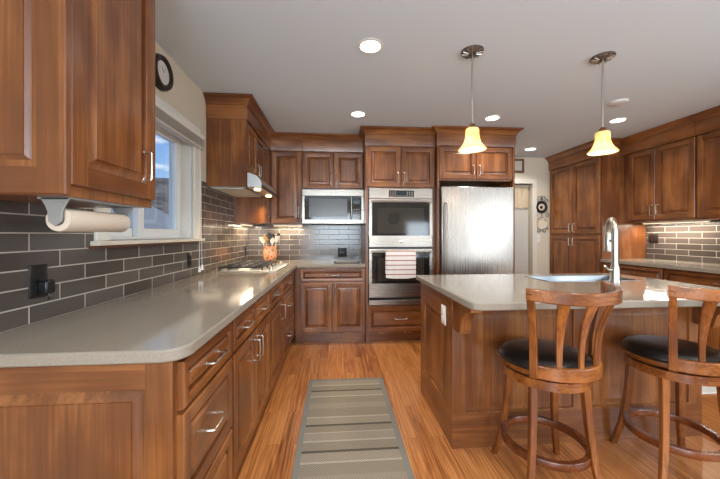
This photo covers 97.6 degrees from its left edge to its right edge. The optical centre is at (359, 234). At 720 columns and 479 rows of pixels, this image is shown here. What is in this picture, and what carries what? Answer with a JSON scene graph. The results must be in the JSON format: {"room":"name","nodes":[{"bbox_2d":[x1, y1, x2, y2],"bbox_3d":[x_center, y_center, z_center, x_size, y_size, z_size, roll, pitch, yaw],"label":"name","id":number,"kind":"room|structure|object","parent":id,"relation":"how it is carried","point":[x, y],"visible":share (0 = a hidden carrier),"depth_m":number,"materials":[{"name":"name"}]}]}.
{"room":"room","nodes":[
{"label":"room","id":0,"kind":"room"},
{"bbox_2d":[0,41,248,332],"bbox_3d":[-1.242,0.009,0.337,0.169,2.468,7.860,0,0,-4],"label":"wall","id":1,"kind":"structure","parent":0,"point":[84,277],"depth_m":1.51,"materials":[{"name":"grey tile"}]},
{"bbox_2d":[28,264,47,299],"bbox_3d":[-1.218,0.175,1.196,0.008,0.125,0.075,0,0,-4],"label":"wall outlet","id":2,"kind":"object","parent":1,"relation":"attached to","point":[36,273],"visible":0.9,"depth_m":1.18,"materials":[{"name":"black plastic"}]},
{"bbox_2d":[36,271,43,278],"bbox_3d":[-1.215,0.153,1.196,0.002,0.026,0.032,0,0,-4],"label":"socket","id":3,"kind":"object","parent":2,"relation":"attached to","point":[39,274],"depth_m":1.20,"materials":[{"name":"black plastic"}]},
{"bbox_2d":[38,280,54,298],"bbox_3d":[-1.198,0.210,1.204,0.034,0.073,0.040,0,0,-4],"label":"charger","id":4,"kind":"object","parent":2,"relation":"attached to","point":[44,286],"visible":1,"depth_m":1.19,"materials":[{"name":"black plastic"}]},
{"bbox_2d":[0,0,154,207],"bbox_3d":[-1.033,-0.669,1.143,0.379,1.103,0.468,0,0,-4],"label":"upper cabinet","id":5,"kind":"object","parent":1,"relation":"attached to","point":[77,77],"visible":0.99,"depth_m":0.97,"materials":[{"name":"brown wood"}]},
{"bbox_2d":[37,197,135,225],"bbox_3d":[-0.953,-0.073,1.128,0.100,0.090,0.314,0,0,-4],"label":"paper towel holder","id":6,"kind":"object","parent":5,"relation":"attached to","point":[55,206],"visible":0.73,"depth_m":0.97,"materials":[{"name":"grey plastic"}]},
{"bbox_2d":[46,208,129,231],"bbox_3d":[-0.953,-0.048,1.127,0.074,0.074,0.289,0,0,-4],"label":"paper towel roll","id":7,"kind":"object","parent":6,"relation":"on","point":[74,220],"visible":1,"depth_m":1.08,"materials":[{"name":"beige paper"}]},
{"bbox_2d":[0,181,248,332],"bbox_3d":[-1.323,-0.064,2.457,0.009,0.786,3.300,0,0,-4],"label":"backsplash","id":8,"kind":"structure","parent":1,"relation":"attached to","point":[84,277],"depth_m":1.42,"materials":[{"name":"tile"}]},
{"bbox_2d":[89,94,204,248],"bbox_3d":[-1.354,-0.406,2.033,0.208,0.940,1.200,0,0,-4],"label":"window","id":9,"kind":"structure","parent":1,"relation":"in","point":[184,159],"depth_m":2.41,"materials":[{"name":"beige paint"}]},
{"bbox_2d":[155,99,204,271],"bbox_3d":[-1.261,-0.264,2.080,0.071,1.111,1.060,0,0,-4],"label":"window blind","id":10,"kind":"object","parent":9,"relation":"attached to","point":[166,119],"visible":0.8,"depth_m":2.20,"materials":[{"name":"white fabric"}]},
{"bbox_2d":[155,53,173,91],"bbox_3d":[-1.270,-1.042,2.024,0.040,0.220,0.220,0,0,-4],"label":"wall clock","id":11,"kind":"object","parent":1,"relation":"attached to","point":[164,80],"visible":0.89,"depth_m":2.02,"materials":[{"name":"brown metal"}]},
{"bbox_2d":[187,252,191,267],"bbox_3d":[-1.312,0.193,2.427,0.008,0.117,0.072,0,0,-4],"label":"wall outlet","id":12,"kind":"object","parent":1,"relation":"attached to","point":[189,255],"visible":1,"depth_m":2.42,"materials":[{"name":"black plastic"}]},
{"bbox_2d":[203,92,270,196],"bbox_3d":[-1.169,-0.825,3.115,0.409,0.792,0.810,0,0,-4],"label":"upper cabinet","id":13,"kind":"object","parent":1,"relation":"attached to","point":[237,127],"visible":0.84,"depth_m":2.78,"materials":[{"name":"brown wood"}]},
{"bbox_2d":[209,173,276,196],"bbox_3d":[-1.132,-0.484,3.152,0.468,0.145,0.734,0,0,-4],"label":"range hood","id":14,"kind":"object","parent":1,"relation":"attached to","point":[256,187],"visible":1,"depth_m":2.94,"materials":[{"name":"silver metal"}]},
{"bbox_2d":[248,225,360,328],"bbox_3d":[0.140,0.009,4.299,3.207,2.468,0.169,0,0,-4],"label":"wall","id":15,"kind":"structure","parent":0,"point":[305,242],"depth_m":4.15,"materials":[{"name":"grey tile"}]},
{"bbox_2d":[234,127,304,224],"bbox_3d":[-1.063,-0.676,3.825,0.715,1.089,0.586,0,0,-4],"label":"upper cabinet","id":16,"kind":"object","parent":15,"relation":"attached to","point":[283,150],"visible":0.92,"depth_m":3.81,"materials":[{"name":"brown wood"}]},
{"bbox_2d":[273,225,302,225],"bbox_3d":[-0.926,-0.122,4.059,0.370,0.017,0.035,0,0,-4],"label":"light","id":17,"kind":"object","parent":16,"relation":"attached to","point":[273,225],"visible":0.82,"depth_m":4.04,"materials":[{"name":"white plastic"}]},
{"bbox_2d":[249,225,360,259],"bbox_3d":[-0.713,0.099,4.153,1.465,0.461,0.009,0,0,-4],"label":"backsplash","id":18,"kind":"structure","parent":15,"relation":"attached to","point":[305,242],"depth_m":4.15,"materials":[{"name":"tile"}]},
{"bbox_2d":[302,133,362,189],"bbox_3d":[-0.341,-0.889,3.986,0.741,0.664,0.392,0,0,-4],"label":"upper cabinet","id":19,"kind":"object","parent":15,"relation":"attached to","point":[330,161],"visible":0.98,"depth_m":3.85,"materials":[{"name":"brown wood"}]},
{"bbox_2d":[302,189,363,224],"bbox_3d":[-0.336,-0.344,3.957,0.744,0.419,0.432,0,0,-4],"label":"microwave oven","id":20,"kind":"object","parent":19,"relation":"attached to","point":[319,206],"visible":1,"depth_m":3.79,"materials":[{"name":"silver metal"}]},
{"bbox_2d":[338,248,346,256],"bbox_3d":[-0.236,0.231,4.181,0.115,0.117,0.008,0,0,-4],"label":"wall outlet","id":21,"kind":"object","parent":15,"relation":"attached to","point":[342,252],"visible":1,"depth_m":4.18,"materials":[{"name":"black plastic"}]},
{"bbox_2d":[155,0,719,157],"bbox_3d":[1.325,-1.275,1.455,5.537,0.100,9.700,0,0,-4],"label":"ceiling","id":22,"kind":"structure","parent":0,"point":[302,63],"depth_m":2.21,"materials":[{"name":"white paint"}]},
{"bbox_2d":[350,111,365,116],"bbox_3d":[-0.020,-1.222,3.188,0.170,0.006,0.170,0,0,-4],"label":"recessed light","id":23,"kind":"object","parent":22,"relation":"in","point":[353,113],"visible":1,"depth_m":3.18,"materials":[{"name":"white"}]},
{"bbox_2d":[357,38,382,53],"bbox_3d":[0.067,-1.222,2.041,0.170,0.006,0.170,0,0,-4],"label":"recessed light","id":24,"kind":"object","parent":22,"relation":"in","point":[367,45],"visible":1,"depth_m":2.03,"materials":[{"name":"white plastic"}]},
{"bbox_2d":[458,45,486,152],"bbox_3d":[0.748,-0.895,2.098,0.180,0.657,0.180,0,0,-4],"label":"pendant light","id":25,"kind":"object","parent":22,"relation":"hanging from","point":[472,143],"visible":1,"depth_m":2.08,"materials":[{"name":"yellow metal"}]},
{"bbox_2d":[484,115,500,120],"bbox_3d":[1.384,-1.222,3.295,0.170,0.006,0.170,0,0,-4],"label":"recessed light","id":26,"kind":"object","parent":22,"relation":"in","point":[491,117],"visible":1,"depth_m":3.28,"materials":[{"name":"white"}]},
{"bbox_2d":[524,147,536,150],"bbox_3d":[2.426,-1.222,4.487,0.170,0.006,0.170,0,0,-4],"label":"recessed light","id":27,"kind":"object","parent":22,"relation":"in","point":[531,148],"visible":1,"depth_m":4.50,"materials":[{"name":"white"}]},
{"bbox_2d":[587,51,618,155],"bbox_3d":[1.670,-0.895,2.168,0.180,0.657,0.180,0,0,-4],"label":"pendant light","id":28,"kind":"object","parent":22,"relation":"hanging from","point":[603,145],"visible":1,"depth_m":2.15,"materials":[{"name":"beige glass"}]},
{"bbox_2d":[608,117,627,122],"bbox_3d":[2.748,-1.222,3.358,0.170,0.006,0.170,0,0,-4],"label":"recessed light","id":29,"kind":"object","parent":22,"relation":"in","point":[616,120],"visible":1,"depth_m":3.36,"materials":[{"name":"white"}]},
{"bbox_2d":[608,98,628,106],"bbox_3d":[2.377,-1.213,2.899,0.156,0.022,0.156,0,0,-4],"label":"smoke detector","id":30,"kind":"object","parent":22,"relation":"attached to","point":[618,102],"visible":1,"depth_m":2.87,"materials":[{"name":"white plastic"}]},
{"bbox_2d":[237,329,719,478],"bbox_3d":[1.325,1.273,1.455,5.537,0.060,9.700,0,0,-4],"label":"floor","id":31,"kind":"structure","parent":0,"point":[271,453],"depth_m":1.93,"materials":[{"name":"brown wood"}]},
{"bbox_2d":[0,322,231,478],"bbox_3d":[-0.866,0.806,1.134,0.712,0.874,0.485,0,0,-4],"label":"base cabinet","id":32,"kind":"object","parent":31,"relation":"on","point":[168,420],"visible":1,"depth_m":0.91,"materials":[{"name":"brown wood"}]},
{"bbox_2d":[0,260,364,367],"bbox_3d":[-0.590,0.348,2.525,1.458,0.038,3.251,0,0,-4],"label":"countertop","id":33,"kind":"structure","parent":32,"relation":"on","point":[171,322],"depth_m":1.17,"materials":[{"name":"grey stone"}]},
{"bbox_2d":[217,260,287,271],"bbox_3d":[-1.032,0.305,3.141,0.520,0.048,0.700,0,0,-4],"label":"gas cooktop","id":34,"kind":"object","parent":33,"relation":"in","point":[262,265],"visible":1,"depth_m":2.91,"materials":[{"name":"silver metal"}]},
{"bbox_2d":[217,264,287,271],"bbox_3d":[-1.032,0.324,3.141,0.520,0.010,0.700,0,0,-4],"label":"steel tray","id":35,"kind":"object","parent":34,"relation":"on","point":[270,268],"depth_m":2.88,"materials":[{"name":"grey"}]},
{"bbox_2d":[263,246,276,259],"bbox_3d":[-1.135,0.236,3.975,0.174,0.186,0.174,0,0,-4],"label":"utensil crock","id":36,"kind":"object","parent":33,"relation":"on","point":[269,253],"visible":0.83,"depth_m":3.91,"materials":[{"name":"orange ceramic"}]},
{"bbox_2d":[334,261,359,262],"bbox_3d":[-0.160,0.322,3.749,0.300,0.014,0.180,0,0,-4],"label":"serving tray","id":37,"kind":"object","parent":33,"relation":"on","point":[334,261],"visible":0.98,"depth_m":3.69,"materials":[{"name":"grey stone"}]},
{"bbox_2d":[229,290,270,478],"bbox_3d":[-0.913,0.806,1.771,0.714,0.874,0.788,0,0,-4],"label":"base cabinet","id":38,"kind":"object","parent":31,"relation":"on","point":[250,356],"visible":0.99,"depth_m":1.66,"materials":[{"name":"brown wood"}]},
{"bbox_2d":[263,280,285,412],"bbox_3d":[-0.962,0.806,2.414,0.714,0.874,0.498,0,0,-4],"label":"base cabinet","id":39,"kind":"object","parent":31,"relation":"on","point":[275,311],"visible":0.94,"depth_m":2.38,"materials":[{"name":"brown wood"}]},
{"bbox_2d":[277,270,293,378],"bbox_3d":[-1.014,0.806,3.082,0.712,0.874,0.838,0,0,-4],"label":"base cabinet","id":40,"kind":"object","parent":31,"relation":"on","point":[287,297],"visible":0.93,"depth_m":2.98,"materials":[{"name":"brown wood"}]},
{"bbox_2d":[295,267,364,342],"bbox_3d":[-0.359,0.806,3.850,0.798,0.874,0.660,0,0,-4],"label":"base cabinet","id":41,"kind":"object","parent":31,"relation":"on","point":[329,302],"visible":0.98,"depth_m":3.56,"materials":[{"name":"brown wood"}]},
{"bbox_2d":[291,377,414,478],"bbox_3d":[-0.051,1.238,1.791,0.626,0.008,1.836,0,0,-4],"label":"runner rug","id":42,"kind":"object","parent":31,"relation":"on","point":[349,429],"visible":1,"depth_m":1.94,"materials":[{"name":"grey fabric"}]},
{"bbox_2d":[359,126,435,343],"bbox_3d":[0.414,0.011,3.892,0.873,2.464,0.694,0,0,-4],"label":"tall cabinet","id":43,"kind":"object","parent":31,"relation":"on","point":[393,156],"visible":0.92,"depth_m":3.61,"materials":[{"name":"brown wood"}]},
{"bbox_2d":[368,188,432,304],"bbox_3d":[0.448,0.132,3.875,0.740,1.330,0.680,0,0,-4],"label":"double wall oven","id":44,"kind":"object","parent":43,"relation":"in","point":[398,218],"visible":0.94,"depth_m":3.60,"materials":[{"name":"silver metal"}]},
{"bbox_2d":[385,250,415,278],"bbox_3d":[0.457,0.331,3.544,0.340,0.318,0.046,0,0,-4],"label":"dish towel","id":45,"kind":"object","parent":44,"relation":"hanging from","point":[399,264],"visible":1,"depth_m":3.53,"materials":[{"name":"white fabric"}]},
{"bbox_2d":[439,186,513,274],"bbox_3d":[1.312,0.337,3.880,0.854,1.772,0.762,0,0,-4],"label":"refrigerator","id":46,"kind":"object","parent":31,"relation":"on","point":[476,224],"visible":0.39,"depth_m":3.56,"materials":[{"name":"grey metal"}]},
{"bbox_2d":[432,125,523,274],"bbox_3d":[1.312,0.011,3.926,1.047,2.464,0.762,0,0,-4],"label":"tall cabinet","id":47,"kind":"object","parent":31,"relation":"on","point":[494,166],"visible":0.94,"depth_m":3.61,"materials":[{"name":"brown wood"}]},
{"bbox_2d":[491,281,622,478],"bbox_3d":[0.983,0.738,1.551,0.522,1.011,0.520,0,0,2],"label":"bar stool","id":48,"kind":"object","parent":31,"relation":"on","point":[553,367],"visible":1,"depth_m":1.44,"materials":[{"name":"brown wood"}]},
{"bbox_2d":[421,282,719,448],"bbox_3d":[1.310,0.806,2.103,1.588,0.874,0.925,0,0,-4],"label":"kitchen island","id":49,"kind":"object","parent":31,"relation":"on","point":[462,374],"visible":0.63,"depth_m":1.89,"materials":[{"name":"brown wood"}]},
{"bbox_2d":[441,304,445,325],"bbox_3d":[0.519,0.498,1.970,0.008,0.117,0.072,0,0,-4],"label":"wall outlet","id":50,"kind":"object","parent":49,"relation":"attached to","point":[443,308],"visible":1,"depth_m":1.96,"materials":[{"name":"white plastic"}]},
{"bbox_2d":[416,273,719,310],"bbox_3d":[1.371,0.348,2.119,1.745,0.038,1.082,0,0,-4],"label":"island countertop","id":51,"kind":"structure","parent":49,"relation":"on","point":[480,292],"depth_m":1.90,"materials":[{"name":"grey stone"}]},
{"bbox_2d":[525,275,641,281],"bbox_3d":[1.668,0.423,2.389,0.706,0.195,0.286,0,0,-4],"label":"sink","id":52,"kind":"object","parent":51,"relation":"in","point":[580,277],"visible":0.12,"depth_m":2.52,"materials":[{"name":"silver metal"}]},
{"bbox_2d":[604,217,620,282],"bbox_3d":[1.800,0.100,2.249,0.096,0.457,0.263,0,0,37],"label":"kitchen faucet","id":53,"kind":"object","parent":51,"relation":"on","point":[610,240],"visible":1,"depth_m":2.18,"materials":[{"name":"silver metal"}]},
{"bbox_2d":[545,138,645,273],"bbox_3d":[3.318,0.011,4.500,0.692,2.464,1.043,0,0,-4],"label":"pantry cabinet","id":54,"kind":"object","parent":31,"relation":"on","point":[586,190],"visible":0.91,"depth_m":4.23,"materials":[{"name":"brown wood"}]},
{"bbox_2d":[603,262,664,279],"bbox_3d":[3.406,0.794,3.672,0.642,0.898,0.744,0,0,-4],"label":"base cabinet","id":55,"kind":"object","parent":31,"relation":"on","point":[641,271],"visible":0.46,"depth_m":3.53,"materials":[{"name":"brown wood"}]},
{"bbox_2d":[610,285,719,478],"bbox_3d":[1.694,0.738,1.610,0.522,1.011,0.520,0,0,9],"label":"bar stool","id":56,"kind":"object","parent":31,"relation":"on","point":[670,358],"visible":1,"depth_m":1.54,"materials":[{"name":"brown wood"}]},
{"bbox_2d":[664,268,719,349],"bbox_3d":[3.473,0.794,2.786,0.642,0.898,1.026,0,0,-4],"label":"base cabinet","id":57,"kind":"object","parent":31,"relation":"on","point":[692,277],"visible":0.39,"depth_m":2.92,"materials":[{"name":"brown wood"}]},
{"bbox_2d":[600,259,719,273],"bbox_3d":[3.446,0.323,3.133,0.628,0.040,1.824,0,0,-4],"label":"countertop","id":58,"kind":"structure","parent":57,"relation":"on","point":[668,264],"depth_m":3.32,"materials":[{"name":"beige stone"}]},
{"bbox_2d":[702,386,716,393],"bbox_3d":[2.790,1.238,2.539,0.350,0.007,0.140,0,0,-4],"label":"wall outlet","id":59,"kind":"object","parent":31,"relation":"in","point":[705,389],"visible":0.27,"depth_m":2.51,"materials":[{"name":"white plastic"}]},
{"bbox_2d":[515,157,549,273],"bbox_3d":[2.599,0.009,5.047,2.050,2.468,0.140,0,0,-4],"label":"wall","id":60,"kind":"structure","parent":0,"point":[534,168],"depth_m":5.00,"materials":[{"name":"beige paint"}]},
{"bbox_2d":[515,159,523,172],"bbox_3d":[2.423,-1.090,4.953,0.325,0.220,0.019,0,0,-4],"label":"picture frame","id":61,"kind":"object","parent":60,"relation":"attached to","point":[519,163],"visible":0.43,"depth_m":4.96,"materials":[{"name":"brown wood"}]},
{"bbox_2d":[515,161,521,170],"bbox_3d":[2.423,-1.089,4.959,0.265,0.155,0.007,0,0,-4],"label":"print","id":62,"kind":"object","parent":61,"relation":"attached to","point":[518,164],"depth_m":4.96,"materials":[{"name":"beige paper"}]},
{"bbox_2d":[515,179,536,273],"bbox_3d":[2.478,0.179,5.024,0.625,2.128,0.148,0,0,-4],"label":"door","id":63,"kind":"structure","parent":60,"relation":"in","point":[521,215],"depth_m":5.06,"materials":[{"name":"grey paint"}]},
{"bbox_2d":[515,185,527,208],"bbox_3d":[2.482,-0.605,5.040,0.465,0.376,0.015,0,0,-4],"label":"lace valance","id":64,"kind":"object","parent":63,"relation":"hanging from","point":[521,192],"visible":0.51,"depth_m":5.05,"materials":[{"name":"beige fabric"}]},
{"bbox_2d":[537,195,548,231],"bbox_3d":[2.874,-0.334,4.986,0.243,0.587,0.009,0,0,-4],"label":"plate rack","id":65,"kind":"object","parent":60,"relation":"attached to","point":[541,197],"visible":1,"depth_m":4.98,"materials":[{"name":"black metal"}]},
{"bbox_2d":[536,201,546,212],"bbox_3d":[2.875,-0.442,4.984,0.188,0.188,0.015,0,0,-4],"label":"decorative plate","id":66,"kind":"object","parent":65,"relation":"attached to","point":[541,206],"visible":1,"depth_m":4.98,"materials":[{"name":"black ceramic"}]},
{"bbox_2d":[536,218,547,228],"bbox_3d":[2.875,-0.182,4.984,0.188,0.188,0.015,0,0,-4],"label":"decorative plate","id":67,"kind":"object","parent":65,"relation":"attached to","point":[541,223],"visible":1,"depth_m":4.98,"materials":[{"name":"beige ceramic"}]},
{"bbox_2d":[646,220,719,263],"bbox_3d":[3.961,0.009,1.656,0.169,2.468,9.700,0,0,-4],"label":"wall","id":68,"kind":"structure","parent":0,"point":[699,242],"depth_m":3.60,"materials":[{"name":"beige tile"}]},
{"bbox_2d":[648,234,657,242],"bbox_3d":[3.696,0.043,3.972,0.008,0.117,0.120,0,0,-4],"label":"wall outlet","id":69,"kind":"object","parent":68,"relation":"attached to","point":[652,238],"visible":1,"depth_m":3.97,"materials":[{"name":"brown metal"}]},
{"bbox_2d":[620,116,697,222],"bbox_3d":[3.533,-0.689,3.646,0.392,1.064,0.821,0,0,-4],"label":"upper cabinet","id":70,"kind":"object","parent":68,"relation":"attached to","point":[660,162],"visible":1,"depth_m":3.57,"materials":[{"name":"brown wood"}]},
{"bbox_2d":[642,220,710,223],"bbox_3d":[3.614,-0.146,3.635,0.040,0.019,0.700,0,0,-4],"label":"light","id":71,"kind":"object","parent":70,"relation":"attached to","point":[696,220],"visible":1,"depth_m":3.56,"materials":[{"name":"white plastic"}]},
{"bbox_2d":[690,105,719,219],"bbox_3d":[3.599,-0.689,2.783,0.392,1.064,0.901,0,0,-4],"label":"upper cabinet","id":72,"kind":"object","parent":68,"relation":"attached to","point":[707,122],"visible":1,"depth_m":3.11,"materials":[{"name":"brown wood"}]},
{"label":"outside","id":73,"kind":"structure","parent":0,"visible":0},
{"label":"ground","id":74,"kind":"structure","parent":73,"visible":0},
{"bbox_2d":[111,206,168,228],"bbox_3d":[-13.111,0.168,16.752,5.600,4.150,6.600,0,0,-4],"label":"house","id":75,"kind":"structure","parent":74,"relation":"on","point":[154,218],"depth_m":17.43,"materials":[{"name":"grey"}]},
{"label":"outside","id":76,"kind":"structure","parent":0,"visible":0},
{"bbox_2d":[151,177,168,214],"bbox_3d":[-119.558,-10.063,121.268,160.000,25.812,220.000,0,0,-4],"label":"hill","id":77,"kind":"structure","parent":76,"point":[161,202],"depth_m":74.91,"materials":[{"name":"grey"}]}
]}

